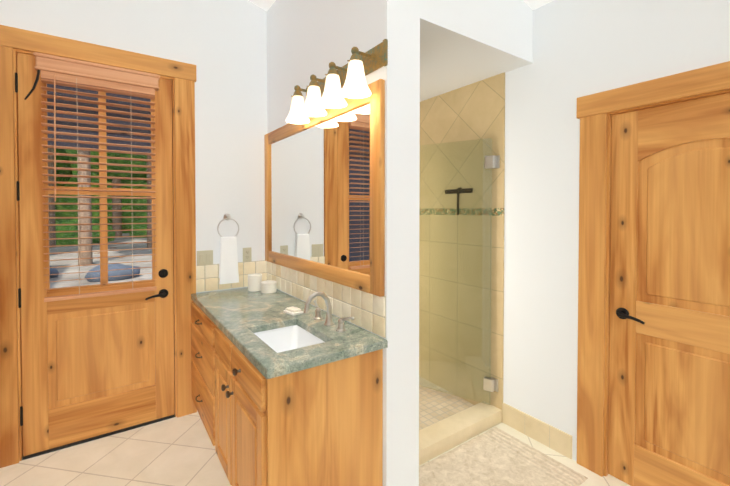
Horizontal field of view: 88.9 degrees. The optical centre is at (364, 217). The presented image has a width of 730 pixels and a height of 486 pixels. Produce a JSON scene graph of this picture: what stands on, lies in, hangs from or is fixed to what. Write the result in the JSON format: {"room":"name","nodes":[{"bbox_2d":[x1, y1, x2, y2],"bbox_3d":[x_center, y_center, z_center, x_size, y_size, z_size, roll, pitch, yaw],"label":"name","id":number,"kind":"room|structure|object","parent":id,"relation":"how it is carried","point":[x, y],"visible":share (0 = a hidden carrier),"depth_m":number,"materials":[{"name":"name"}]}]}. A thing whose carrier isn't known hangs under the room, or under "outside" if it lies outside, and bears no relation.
{"room":"bathroom","nodes":[
{"label":"bathroom","id":0,"kind":"room"},
{"bbox_2d":[0,0,266,292],"bbox_3d":[-1.174,-0.449,2.911,3.510,3.800,0.150,-1,1,-35],"label":"wall","id":1,"kind":"structure","parent":0,"point":[221,45],"depth_m":2.83,"materials":[{"name":"white paint"}]},
{"bbox_2d":[15,52,174,459],"bbox_3d":[-1.717,0.237,2.436,0.830,2.436,0.137,-1,1,-35],"label":"door","id":2,"kind":"structure","parent":1,"relation":"in","point":[97,361],"depth_m":2.41,"materials":[{"name":"brown wood"}]},
{"bbox_2d":[0,25,196,467],"bbox_3d":[-1.754,0.172,2.503,1.133,2.573,0.178,-1,1,-35],"label":"door frame","id":3,"kind":"structure","parent":1,"relation":"attached to","point":[180,75],"depth_m":2.30,"materials":[{"name":"brown wood"}]},
{"bbox_2d":[197,250,212,265],"bbox_3d":[-1.205,0.307,2.802,0.116,0.114,0.012,-1,1,-35],"label":"switch plate","id":4,"kind":"object","parent":1,"relation":"attached to","point":[205,258],"visible":1,"depth_m":2.80,"materials":[{"name":"beige plastic"}]},
{"bbox_2d":[217,213,238,283],"bbox_3d":[-1.056,0.239,2.873,0.166,0.537,0.063,-1,1,-35],"label":"towel ring","id":5,"kind":"object","parent":1,"relation":"attached to","point":[228,268],"visible":0.98,"depth_m":2.85,"materials":[{"name":"white fabric"}]},
{"bbox_2d":[243,247,251,261],"bbox_3d":[-0.946,0.300,2.984,0.070,0.114,0.008,-1,1,-35],"label":"electrical outlet plate","id":6,"kind":"object","parent":1,"relation":"attached to","point":[247,257],"visible":1,"depth_m":2.98,"materials":[{"name":"beige plastic"}]},
{"bbox_2d":[0,377,629,485],"bbox_3d":[0.205,1.534,0.949,3.510,0.140,5.000,-1,1,-35],"label":"floor","id":7,"kind":"structure","parent":0,"point":[178,451],"depth_m":2.25,"materials":[{"name":"tile"}]},
{"bbox_2d":[191,299,382,485],"bbox_3d":[-0.617,1.036,2.269,0.626,0.853,1.571,-1,1,-35],"label":"bathroom vanity","id":8,"kind":"object","parent":7,"relation":"on","point":[280,397],"depth_m":1.68,"materials":[{"name":"brown wood"}]},
{"bbox_2d":[191,287,386,378],"bbox_3d":[-0.592,0.590,2.257,0.589,0.038,1.608,-1,1,-35],"label":"countertop","id":9,"kind":"structure","parent":8,"relation":"on","point":[240,312],"depth_m":1.88,"materials":[{"name":"green stone"}]},
{"bbox_2d":[248,273,261,291],"bbox_3d":[-0.845,0.499,2.856,0.106,0.122,0.106,-1,1,-35],"label":"canister","id":10,"kind":"object","parent":9,"relation":"on","point":[254,281],"visible":0.92,"depth_m":2.81,"materials":[{"name":"beige ceramic"}]},
{"bbox_2d":[261,280,276,293],"bbox_3d":[-0.724,0.523,2.795,0.118,0.078,0.118,-1,1,-35],"label":"canister","id":11,"kind":"object","parent":9,"relation":"on","point":[268,286],"visible":1,"depth_m":2.75,"materials":[{"name":"beige ceramic"}]},
{"bbox_2d":[255,323,322,350],"bbox_3d":[-0.382,0.687,1.860,0.332,0.167,0.478,-1,1,-35],"label":"sink","id":12,"kind":"object","parent":9,"relation":"in","point":[286,335],"depth_m":2.04,"materials":[{"name":"white ceramic"}]},
{"bbox_2d":[283,306,303,315],"bbox_3d":[-0.427,0.556,2.216,0.110,0.030,0.072,1,1,43],"label":"soap dish","id":13,"kind":"object","parent":9,"relation":"on","point":[293,311],"visible":1,"depth_m":2.19,"materials":[{"name":"beige ceramic"}]},
{"bbox_2d":[303,292,354,330],"bbox_3d":[-0.241,0.483,1.960,0.176,0.187,0.412,-1,1,-35],"label":"faucet","id":14,"kind":"object","parent":9,"relation":"on","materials":[{"name":"silver metal"}]},
{"bbox_2d":[419,427,587,485],"bbox_3d":[0.728,1.453,2.090,0.850,0.020,0.605,-1,1,-35],"label":"bath mat","id":15,"kind":"object","parent":7,"relation":"on","point":[495,456],"visible":0.96,"depth_m":2.15,"materials":[{"name":"fabric"}]},
{"bbox_2d":[267,0,419,485],"bbox_3d":[-0.265,-0.441,2.475,0.210,3.800,1.600,-1,1,-35],"label":"wall","id":16,"kind":"structure","parent":0,"point":[306,39],"depth_m":1.85,"materials":[{"name":"white paint"}]},
{"bbox_2d":[196,260,385,337],"bbox_3d":[-0.596,0.469,2.263,0.591,0.200,1.595,-1,1,-35],"label":"tile backsplash","id":17,"kind":"structure","parent":16,"relation":"attached to","point":[366,310],"depth_m":2.38,"materials":[{"name":"beige tile"}]},
{"bbox_2d":[264,79,384,296],"bbox_3d":[-0.364,-0.148,2.412,0.028,1.030,1.576,-1,1,-35],"label":"mirror","id":18,"kind":"object","parent":16,"relation":"attached to","point":[325,197],"visible":0.96,"depth_m":2.15,"materials":[{"name":"brown wood"}]},
{"bbox_2d":[286,39,387,123],"bbox_3d":[-0.212,-0.714,2.038,0.192,0.252,0.851,-1,1,-35],"label":"sconce","id":19,"kind":"object","parent":16,"relation":"attached to","point":[349,79],"visible":1,"depth_m":1.90,"materials":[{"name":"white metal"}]},
{"bbox_2d":[248,0,553,10],"bbox_3d":[0.205,-1.837,0.893,3.510,1.098,5.000,-1,1,-35],"label":"ceiling","id":20,"kind":"structure","parent":0,"point":[265,5],"depth_m":2.90,"materials":[{"name":"white paint"}]},
{"bbox_2d":[420,0,532,101],"bbox_3d":[0.233,-1.682,2.799,1.000,1.330,1.600,-1,1,-35],"label":"soffit","id":21,"kind":"structure","parent":0,"point":[463,43],"depth_m":2.27,"materials":[{"name":"white paint"}]},
{"bbox_2d":[503,0,729,460],"bbox_3d":[1.629,-0.430,1.809,0.150,3.800,4.850,-1,1,-35],"label":"wall","id":22,"kind":"structure","parent":0,"point":[581,48],"depth_m":2.31,"materials":[{"name":"white paint"}]},
{"bbox_2d":[419,401,501,465],"bbox_3d":[0.527,1.414,2.424,0.976,0.092,0.156,-1,1,-35],"label":"sill","id":23,"kind":"structure","parent":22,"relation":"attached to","point":[438,438],"depth_m":2.43,"materials":[{"name":"stone"}]},
{"bbox_2d":[419,72,504,409],"bbox_3d":[0.581,0.212,3.195,0.011,2.470,1.396,-1,1,-35],"label":"shower wall tile","id":24,"kind":"structure","parent":22,"relation":"attached to","point":[473,112],"depth_m":2.88,"materials":[{"name":"tile"}]},
{"bbox_2d":[445,187,472,214],"bbox_3d":[0.736,-0.126,2.917,0.040,0.216,0.280,-1,1,-35],"label":"squeegee","id":25,"kind":"object","parent":24,"relation":"hanging from","point":[457,190],"depth_m":2.91,"materials":[{"name":"black metal"}]},
{"bbox_2d":[419,138,499,404],"bbox_3d":[0.620,0.390,2.847,0.321,1.915,0.713,-1,1,-35],"label":"shower glass door","id":26,"kind":"structure","parent":24,"relation":"attached to","point":[490,385],"depth_m":2.78,"materials":[{"name":"clear glass"}]},
{"bbox_2d":[502,403,571,458],"bbox_3d":[1.114,1.389,2.442,0.012,0.142,0.480,-1,1,-35],"label":"baseboard","id":27,"kind":"structure","parent":22,"relation":"attached to","point":[551,437],"depth_m":2.41,"materials":[{"name":"tile"}]},
{"bbox_2d":[576,61,729,476],"bbox_3d":[1.642,0.388,1.780,0.178,2.165,1.150,-1,1,-35],"label":"door frame","id":28,"kind":"structure","parent":22,"relation":"attached to","point":[595,112],"depth_m":2.10,"materials":[{"name":"brown wood"}]},
{"bbox_2d":[608,93,729,485],"bbox_3d":[1.601,0.448,1.749,0.102,2.022,0.814,-1,1,-35],"label":"door","id":29,"kind":"structure","parent":22,"relation":"in","point":[669,385],"depth_m":1.86,"materials":[{"name":"brown wood"}]},
{"label":"outside","id":30,"kind":"structure","parent":0,"visible":0},
{"bbox_2d":[49,233,151,288],"bbox_3d":[-26.430,1.192,40.196,120.000,0.280,89.840,-1,1,-35],"label":"ground","id":31,"kind":"structure","parent":30,"point":[60,283],"depth_m":12.96,"materials":[{"name":"white snow"}]},
{"bbox_2d":[48,148,151,281],"bbox_3d":[-25.711,-7.146,22.961,71.016,23.542,50.299,-1,1,-35],"label":"trees","id":32,"kind":"object","parent":31,"relation":"on","point":[113,272],"depth_m":23.38,"materials":[{"name":"green plant"}]},
{"bbox_3d":[-3.575,1.560,3.596,10.000,0.200,3.648,-1,1,-35],"label":"porch","id":33,"kind":"object","parent":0,"visible":0},
{"bbox_2d":[47,84,150,152],"bbox_3d":[-3.603,0.050,3.612,10.000,2.820,3.748,-1,1,-35],"label":"porch roof","id":34,"kind":"structure","parent":33,"relation":"on","point":[81,145],"depth_m":4.44,"materials":[{"name":"grey wood"}]}
]}

